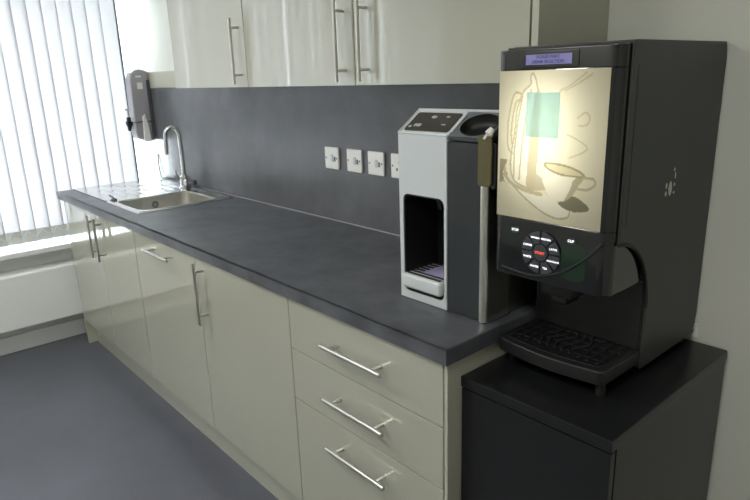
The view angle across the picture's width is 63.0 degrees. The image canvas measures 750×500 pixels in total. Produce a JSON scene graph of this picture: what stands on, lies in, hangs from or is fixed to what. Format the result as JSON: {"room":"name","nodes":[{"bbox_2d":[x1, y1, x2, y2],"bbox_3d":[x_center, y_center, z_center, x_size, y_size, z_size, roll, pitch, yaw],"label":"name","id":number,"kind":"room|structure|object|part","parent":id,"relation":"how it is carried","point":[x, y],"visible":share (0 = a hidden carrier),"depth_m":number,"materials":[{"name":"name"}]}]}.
{"room":"office kitchen","nodes":[
{"label":"office kitchen","id":0,"kind":"room"},
{"bbox_2d":[0,248,83,338],"bbox_3d":[-2.909,-0.499,2.757,3.700,2.600,0.270,-15,21,-39],"label":"wall","id":1,"kind":"structure","parent":0,"point":[33,260],"depth_m":3.59,"materials":[{"name":"white paint"}]},
{"bbox_2d":[0,235,71,261],"bbox_3d":[-2.824,0.204,2.884,3.698,0.033,0.318,-15,21,-39],"label":"windowsill","id":2,"kind":"structure","parent":1,"relation":"attached to","point":[10,252],"depth_m":3.50,"materials":[{"name":"white paint"}]},
{"bbox_2d":[0,258,82,333],"bbox_3d":[-2.749,0.473,2.882,3.698,0.312,0.120,-15,21,-39],"label":"radiator","id":3,"kind":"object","parent":1,"relation":"attached to","point":[37,294],"depth_m":3.50,"materials":[{"name":"white metal"}]},
{"bbox_2d":[0,317,85,355],"bbox_3d":[-2.774,0.729,2.994,3.698,0.100,0.018,-15,21,-39],"label":"baseboard","id":4,"kind":"structure","parent":1,"relation":"attached to","point":[18,342],"depth_m":3.65,"materials":[{"name":"white paint"}]},
{"bbox_2d":[0,0,138,246],"bbox_3d":[-2.750,-0.709,2.614,3.342,1.808,0.040,-15,21,-39],"label":"vertical blind","id":5,"kind":"object","parent":1,"relation":"attached to","point":[63,94],"visible":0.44,"depth_m":3.46,"materials":[{"name":"white fabric"}]},
{"bbox_3d":[-1.502,-1.081,3.649,0.014,1.660,0.013,-7,17,-18],"label":"control cord","id":6,"kind":"part","parent":5,"relation":"part of","materials":[{"name":"white plastic"}]},
{"bbox_2d":[116,5,140,179],"bbox_3d":[-2.849,-0.722,2.892,3.350,1.810,0.070,-15,21,-39],"label":"window","id":7,"kind":"structure","parent":1,"relation":"in","point":[116,5],"depth_m":3.90,"materials":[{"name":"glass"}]},
{"bbox_2d":[0,333,278,499],"bbox_3d":[-1.054,1.304,1.141,3.900,0.100,5.740,-15,21,-39],"label":"floor","id":8,"kind":"structure","parent":0,"point":[76,423],"depth_m":2.66,"materials":[{"name":"plastic"}]},
{"bbox_2d":[64,201,97,342],"bbox_3d":[-1.504,0.077,3.731,0.595,0.868,0.020,-15,21,-39],"label":"end panel","id":9,"kind":"object","parent":8,"relation":"on","point":[90,330],"visible":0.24,"depth_m":3.63,"materials":[{"name":"beige laminate"}]},
{"bbox_2d":[65,202,153,376],"bbox_3d":[-1.181,0.106,3.319,0.629,0.718,1.010,-15,21,-39],"label":"base cabinet","id":10,"kind":"object","parent":8,"relation":"on","point":[104,250],"visible":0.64,"depth_m":3.06,"materials":[{"name":"beige laminate"}]},
{"bbox_3d":[-1.539,0.116,3.329,0.020,0.716,0.526,-15,21,-39],"label":"door","id":11,"kind":"part","parent":10,"relation":"part of","materials":[{"name":"beige laminate"}]},
{"bbox_3d":[-1.419,-0.067,3.079,0.041,0.217,0.012,-15,21,-39],"label":"handle","id":12,"kind":"part","parent":10,"relation":"part of","materials":[{"name":"metal"}]},
{"bbox_3d":[-1.356,-0.049,3.010,0.041,0.217,0.012,-15,21,-39],"label":"handle","id":13,"kind":"part","parent":10,"relation":"part of","materials":[{"name":"metal"}]},
{"bbox_3d":[-1.204,0.210,2.961,0.020,0.716,0.480,-15,21,-39],"label":"door","id":14,"kind":"part","parent":10,"relation":"part of","materials":[{"name":"beige laminate"}]},
{"bbox_2d":[57,178,535,366],"bbox_3d":[-0.595,-0.101,2.586,0.610,0.040,2.950,-15,21,-39],"label":"countertop","id":15,"kind":"structure","parent":10,"relation":"on","point":[350,274],"depth_m":1.99,"materials":[{"name":"laminate"}]},
{"bbox_2d":[72,178,234,213],"bbox_3d":[-1.216,-0.245,3.315,0.497,0.173,0.975,-15,21,-39],"label":"sink","id":16,"kind":"object","parent":15,"relation":"in","point":[154,194],"visible":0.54,"depth_m":3.28,"materials":[{"name":"metal"}]},
{"bbox_3d":[-1.046,-0.179,3.104,0.391,0.152,0.356,-15,21,-39],"label":"bowl","id":17,"kind":"part","parent":16,"relation":"part of","materials":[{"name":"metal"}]},
{"bbox_2d":[163,125,196,187],"bbox_3d":[-1.065,-0.514,3.368,0.162,0.342,0.079,0,16,5],"label":"mixer tap","id":18,"kind":"object","parent":15,"relation":"on","point":[185,181],"visible":1,"depth_m":3.36,"materials":[{"name":"silver metal"}]},
{"bbox_3d":[-1.100,-0.536,3.354,0.102,0.288,0.025,-8,17,-20],"label":"spout","id":19,"kind":"part","parent":18,"relation":"part of","materials":[{"name":"silver metal"}]},
{"bbox_2d":[180,175,191,187],"bbox_3d":[-1.053,-0.383,3.406,0.064,0.068,0.082,-15,21,-39],"label":"tap","id":20,"kind":"object","parent":18,"relation":"on","point":[185,181],"depth_m":3.39,"materials":[{"name":"silver metal"}]},
{"bbox_3d":[-1.004,-0.375,3.382,0.039,0.031,0.032,8,19,31],"label":"knob","id":21,"kind":"part","parent":18,"relation":"part of","materials":[{"name":"silver metal"}]},
{"bbox_2d":[160,177,399,235],"bbox_3d":[-0.373,-0.182,2.762,0.004,0.004,2.938,-15,21,-39],"label":"bead","id":22,"kind":"object","parent":15,"relation":"on","point":[160,177],"visible":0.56,"depth_m":2.71},
{"bbox_2d":[398,108,536,322],"bbox_3d":[0.293,-0.124,1.593,0.388,0.486,0.288,-15,21,-39],"label":"water dispenser","id":23,"kind":"object","parent":15,"relation":"on","point":[448,221],"visible":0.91,"depth_m":1.47,"materials":[{"name":"grey plastic"}]},
{"bbox_2d":[403,262,443,296],"bbox_3d":[0.165,0.074,1.607,0.133,0.042,0.136,-15,21,-39],"label":"drip tray","id":24,"kind":"object","parent":23,"relation":"on","point":[425,279],"depth_m":1.59,"materials":[{"name":"white plastic"}]},
{"bbox_3d":[0.140,-0.310,1.484,0.058,0.040,0.146,-15,21,-39],"label":"control panel","id":25,"kind":"part","parent":23,"relation":"part of","materials":[{"name":"black plastic"}]},
{"bbox_3d":[0.216,-0.043,1.444,0.024,0.418,0.103,-15,21,-39],"label":"panel","id":26,"kind":"part","parent":23,"relation":"part of","materials":[{"name":"grey plastic"}]},
{"bbox_3d":[0.237,-0.280,1.388,0.082,0.062,0.118,-15,21,-39],"label":"panel","id":27,"kind":"part","parent":23,"relation":"part of","materials":[{"name":"grey plastic"}]},
{"bbox_2d":[478,127,496,188],"bbox_3d":[0.242,-0.198,1.324,0.043,0.134,0.018,7,18,29],"label":"tag","id":28,"kind":"object","parent":23,"relation":"hanging from","point":[487,151],"visible":1,"depth_m":1.32,"materials":[{"name":"brown plastic"}]},
{"bbox_3d":[0.278,-0.035,1.417,0.089,0.413,0.020,-15,21,-39],"label":"corner trim","id":29,"kind":"part","parent":23,"relation":"part of","materials":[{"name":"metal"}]},
{"bbox_2d":[133,231,214,428],"bbox_3d":[-0.644,0.256,2.730,0.629,0.718,0.604,-15,21,-39],"label":"base cabinet","id":30,"kind":"object","parent":8,"relation":"on","point":[176,339],"visible":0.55,"depth_m":2.53,"materials":[{"name":"beige laminate"}]},
{"bbox_3d":[-0.872,0.018,2.457,0.041,0.012,0.245,-15,21,-39],"label":"handle","id":31,"kind":"part","parent":30,"relation":"part of","materials":[{"name":"metal"}]},
{"bbox_2d":[96,329,298,499],"bbox_3d":[-0.723,0.738,2.637,0.015,0.148,2.845,-15,21,-39],"label":"plinth","id":32,"kind":"object","parent":8,"relation":"on","point":[280,492],"visible":0.44,"depth_m":2.65,"materials":[{"name":"beige laminate"}]},
{"bbox_2d":[191,258,302,499],"bbox_3d":[-0.242,0.368,2.289,0.629,0.718,0.604,-15,21,-39],"label":"base cabinet","id":33,"kind":"object","parent":8,"relation":"on","point":[246,324],"visible":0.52,"depth_m":2.08,"materials":[{"name":"beige laminate"}]},
{"bbox_3d":[-0.634,0.161,2.220,0.041,0.235,0.012,-15,21,-39],"label":"handle","id":34,"kind":"part","parent":33,"relation":"part of","materials":[{"name":"metal"}]},
{"bbox_2d":[288,298,444,499],"bbox_3d":[0.163,0.481,1.845,0.629,0.718,0.614,-15,21,-39],"label":"drawer unit","id":35,"kind":"object","parent":8,"relation":"on","point":[370,408],"visible":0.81,"depth_m":1.62,"materials":[{"name":"beige laminate"}]},
{"bbox_3d":[-0.058,0.278,1.575,0.041,0.012,0.243,-15,21,-39],"label":"handle","id":36,"kind":"part","parent":35,"relation":"part of","materials":[{"name":"metal"}]},
{"bbox_3d":[-0.053,0.435,1.620,0.041,0.012,0.243,-15,21,-39],"label":"handle","id":37,"kind":"part","parent":35,"relation":"part of","materials":[{"name":"metal"}]},
{"bbox_3d":[-0.048,0.585,1.662,0.041,0.012,0.243,-15,21,-39],"label":"handle","id":38,"kind":"part","parent":35,"relation":"part of","materials":[{"name":"metal"}]},
{"bbox_3d":[-0.043,0.270,1.603,0.020,0.162,0.614,-15,21,-39],"label":"drawer","id":39,"kind":"part","parent":35,"relation":"part of","materials":[{"name":"beige laminate"}]},
{"bbox_3d":[-0.038,0.428,1.648,0.020,0.163,0.614,-15,21,-39],"label":"drawer","id":40,"kind":"part","parent":35,"relation":"part of","materials":[{"name":"beige laminate"}]},
{"bbox_3d":[-0.029,0.695,1.724,0.020,0.386,0.614,-15,21,-39],"label":"drawer","id":41,"kind":"part","parent":35,"relation":"part of","materials":[{"name":"beige laminate"}]},
{"bbox_2d":[444,341,506,499],"bbox_3d":[0.392,0.606,1.653,0.593,0.868,0.010,-15,21,-39],"label":"end panel","id":42,"kind":"object","parent":8,"relation":"on","point":[453,373],"visible":0.2,"depth_m":1.41,"materials":[{"name":"beige laminate"}]},
{"bbox_2d":[461,338,726,499],"bbox_3d":[0.531,0.658,1.534,0.546,0.825,0.364,-15,21,-39],"label":"base cabinet","id":43,"kind":"object","parent":8,"relation":"on","point":[530,431],"visible":0.79,"depth_m":1.31,"materials":[{"name":"laminate"}]},
{"bbox_3d":[0.334,0.695,1.364,0.018,0.730,0.360,-15,21,-39],"label":"door","id":44,"kind":"part","parent":43,"relation":"part of","materials":[{"name":"black laminate"}]},
{"bbox_2d":[496,39,726,395],"bbox_3d":[0.519,-0.096,1.388,0.452,0.704,0.287,-15,21,-39],"label":"coffee machine","id":45,"kind":"object","parent":43,"relation":"on","point":[608,215],"visible":1,"depth_m":1.25,"materials":[{"name":"black plastic"}]},
{"bbox_3d":[0.445,-0.131,1.488,0.421,0.682,0.006,-15,21,-39],"label":"panel","id":46,"kind":"part","parent":45,"relation":"part of","materials":[{"name":"black plastic"}]},
{"bbox_2d":[525,92,560,137],"bbox_3d":[0.329,-0.266,1.206,0.001,0.087,0.076,-15,21,-39],"label":"sticky note","id":47,"kind":"object","parent":45,"relation":"attached to","point":[542,108],"visible":1,"depth_m":1.20,"materials":[{"name":"green paper"}]},
{"bbox_3d":[0.344,-0.201,1.215,0.001,0.301,0.245,-15,21,-39],"label":"picture panel","id":48,"kind":"part","parent":45,"relation":"part of","materials":[{"name":"beige plastic"}]},
{"bbox_3d":[0.402,-0.235,1.252,0.150,0.342,0.278,-15,21,-39],"label":"door","id":49,"kind":"part","parent":45,"relation":"part of","materials":[{"name":"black plastic"}]},
{"bbox_2d":[500,318,639,385],"bbox_3d":[0.426,0.226,1.381,0.168,0.032,0.267,-15,21,-39],"label":"drip tray","id":50,"kind":"object","parent":45,"relation":"on","point":[565,347],"depth_m":1.35,"materials":[{"name":"black plastic"}]},
{"bbox_3d":[0.527,-0.435,1.303,0.404,0.006,0.268,-15,21,-39],"label":"lid","id":51,"kind":"part","parent":45,"relation":"part of","materials":[{"name":"black plastic"}]},
{"bbox_3d":[0.621,-0.082,1.295,0.421,0.682,0.006,-15,21,-39],"label":"panel","id":52,"kind":"part","parent":45,"relation":"part of","materials":[{"name":"black plastic"}]},
{"bbox_2d":[112,0,749,499],"bbox_3d":[0.308,-0.387,1.987,0.100,2.600,5.790,-15,21,-39],"label":"wall","id":53,"kind":"structure","parent":0,"point":[722,317],"depth_m":1.45,"materials":[{"name":"beige paint"}]},
{"bbox_2d":[124,69,156,141],"bbox_3d":[-1.418,-0.861,3.658,0.152,0.423,0.101,-15,21,-39],"label":"boiler","id":54,"kind":"object","parent":53,"relation":"attached to","point":[140,119],"visible":1,"depth_m":3.64,"materials":[{"name":"grey plastic"}]},
{"bbox_2d":[124,109,132,130],"bbox_3d":[-1.465,-0.776,3.652,0.039,0.131,0.032,-15,21,-39],"label":"tap","id":55,"kind":"object","parent":54,"relation":"on","point":[129,124],"depth_m":3.65,"materials":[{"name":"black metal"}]},
{"bbox_3d":[-1.345,-0.845,3.680,0.022,0.340,0.006,-15,21,-39],"label":"trim","id":56,"kind":"part","parent":54,"relation":"part of","materials":[{"name":"grey plastic"}]},
{"bbox_2d":[166,0,248,87],"bbox_3d":[-0.604,-1.049,2.492,0.322,0.745,0.631,-15,21,-39],"label":"upper cabinet","id":57,"kind":"object","parent":53,"relation":"attached to","point":[207,36],"visible":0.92,"depth_m":2.45,"materials":[{"name":"beige laminate"}]},
{"bbox_3d":[-0.517,-0.735,2.268,0.040,0.233,0.011,-15,21,-39],"label":"handle","id":58,"kind":"part","parent":57,"relation":"part of","materials":[{"name":"metal"}]},
{"bbox_2d":[241,0,355,86],"bbox_3d":[-0.187,-0.933,2.035,0.322,0.745,0.625,-15,21,-39],"label":"upper cabinet","id":59,"kind":"object","parent":53,"relation":"attached to","point":[289,43],"visible":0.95,"depth_m":2.00,"materials":[{"name":"beige laminate"}]},
{"bbox_3d":[-0.107,-0.620,1.818,0.040,0.233,0.011,-15,21,-39],"label":"handle","id":60,"kind":"part","parent":59,"relation":"part of","materials":[{"name":"metal"}]},
{"bbox_2d":[150,83,499,234],"bbox_3d":[-0.377,-0.443,2.694,0.011,0.540,2.945,-15,21,-39],"label":"backsplash","id":61,"kind":"structure","parent":53,"relation":"attached to","point":[263,144],"depth_m":2.62,"materials":[{"name":"stone"}]},
{"bbox_2d":[148,70,175,87],"bbox_3d":[-1.021,-0.924,3.299,0.016,0.092,1.035,-15,21,-39],"label":"strip","id":62,"kind":"object","parent":61,"relation":"on","point":[159,79],"visible":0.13,"depth_m":3.50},
{"bbox_2d":[325,146,339,169],"bbox_3d":[-0.172,-0.369,2.455,0.012,0.087,0.088,-15,21,-39],"label":"switch plate","id":63,"kind":"object","parent":61,"relation":"attached to","point":[332,155],"visible":1,"depth_m":2.45,"materials":[{"name":"white plastic"}]},
{"bbox_2d":[347,149,362,172],"bbox_3d":[-0.079,-0.343,2.353,0.012,0.087,0.088,-15,21,-39],"label":"switch plate","id":64,"kind":"object","parent":61,"relation":"attached to","point":[354,157],"visible":1,"depth_m":2.35,"materials":[{"name":"white plastic"}]},
{"bbox_2d":[368,151,384,175],"bbox_3d":[0.004,-0.320,2.262,0.012,0.087,0.088,-15,21,-39],"label":"switch plate","id":65,"kind":"object","parent":61,"relation":"attached to","point":[376,160],"visible":1,"depth_m":2.25,"materials":[{"name":"white plastic"}]},
{"bbox_2d":[391,153,398,177],"bbox_3d":[0.088,-0.296,2.170,0.012,0.087,0.088,-15,21,-39],"label":"switch plate","id":66,"kind":"object","parent":61,"relation":"attached to","point":[394,157],"visible":0.3,"depth_m":2.18,"materials":[{"name":"white plastic"}]},
{"bbox_2d":[353,0,609,85],"bbox_3d":[0.237,-0.818,1.582,0.340,0.746,0.632,-15,21,-39],"label":"upper cabinet","id":67,"kind":"object","parent":53,"relation":"attached to","point":[398,42],"depth_m":1.52,"materials":[{"name":"beige laminate"}]},
{"bbox_3d":[-0.037,-0.601,1.741,0.040,0.233,0.011,-15,21,-39],"label":"handle","id":68,"kind":"part","parent":67,"relation":"part of","materials":[{"name":"metal"}]},
{"bbox_3d":[0.456,-0.765,1.373,0.298,0.746,0.018,-15,21,-39],"label":"end panel","id":69,"kind":"part","parent":67,"relation":"part of","materials":[{"name":"beige laminate"}]},
{"bbox_2d":[689,324,698,337],"bbox_3d":[0.790,0.199,1.521,0.023,0.034,0.027,-15,21,-39],"label":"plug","id":70,"kind":"object","parent":53,"relation":"attached to","point":[695,333],"visible":0.67,"depth_m":1.51,"materials":[{"name":"white plastic"}]}
]}

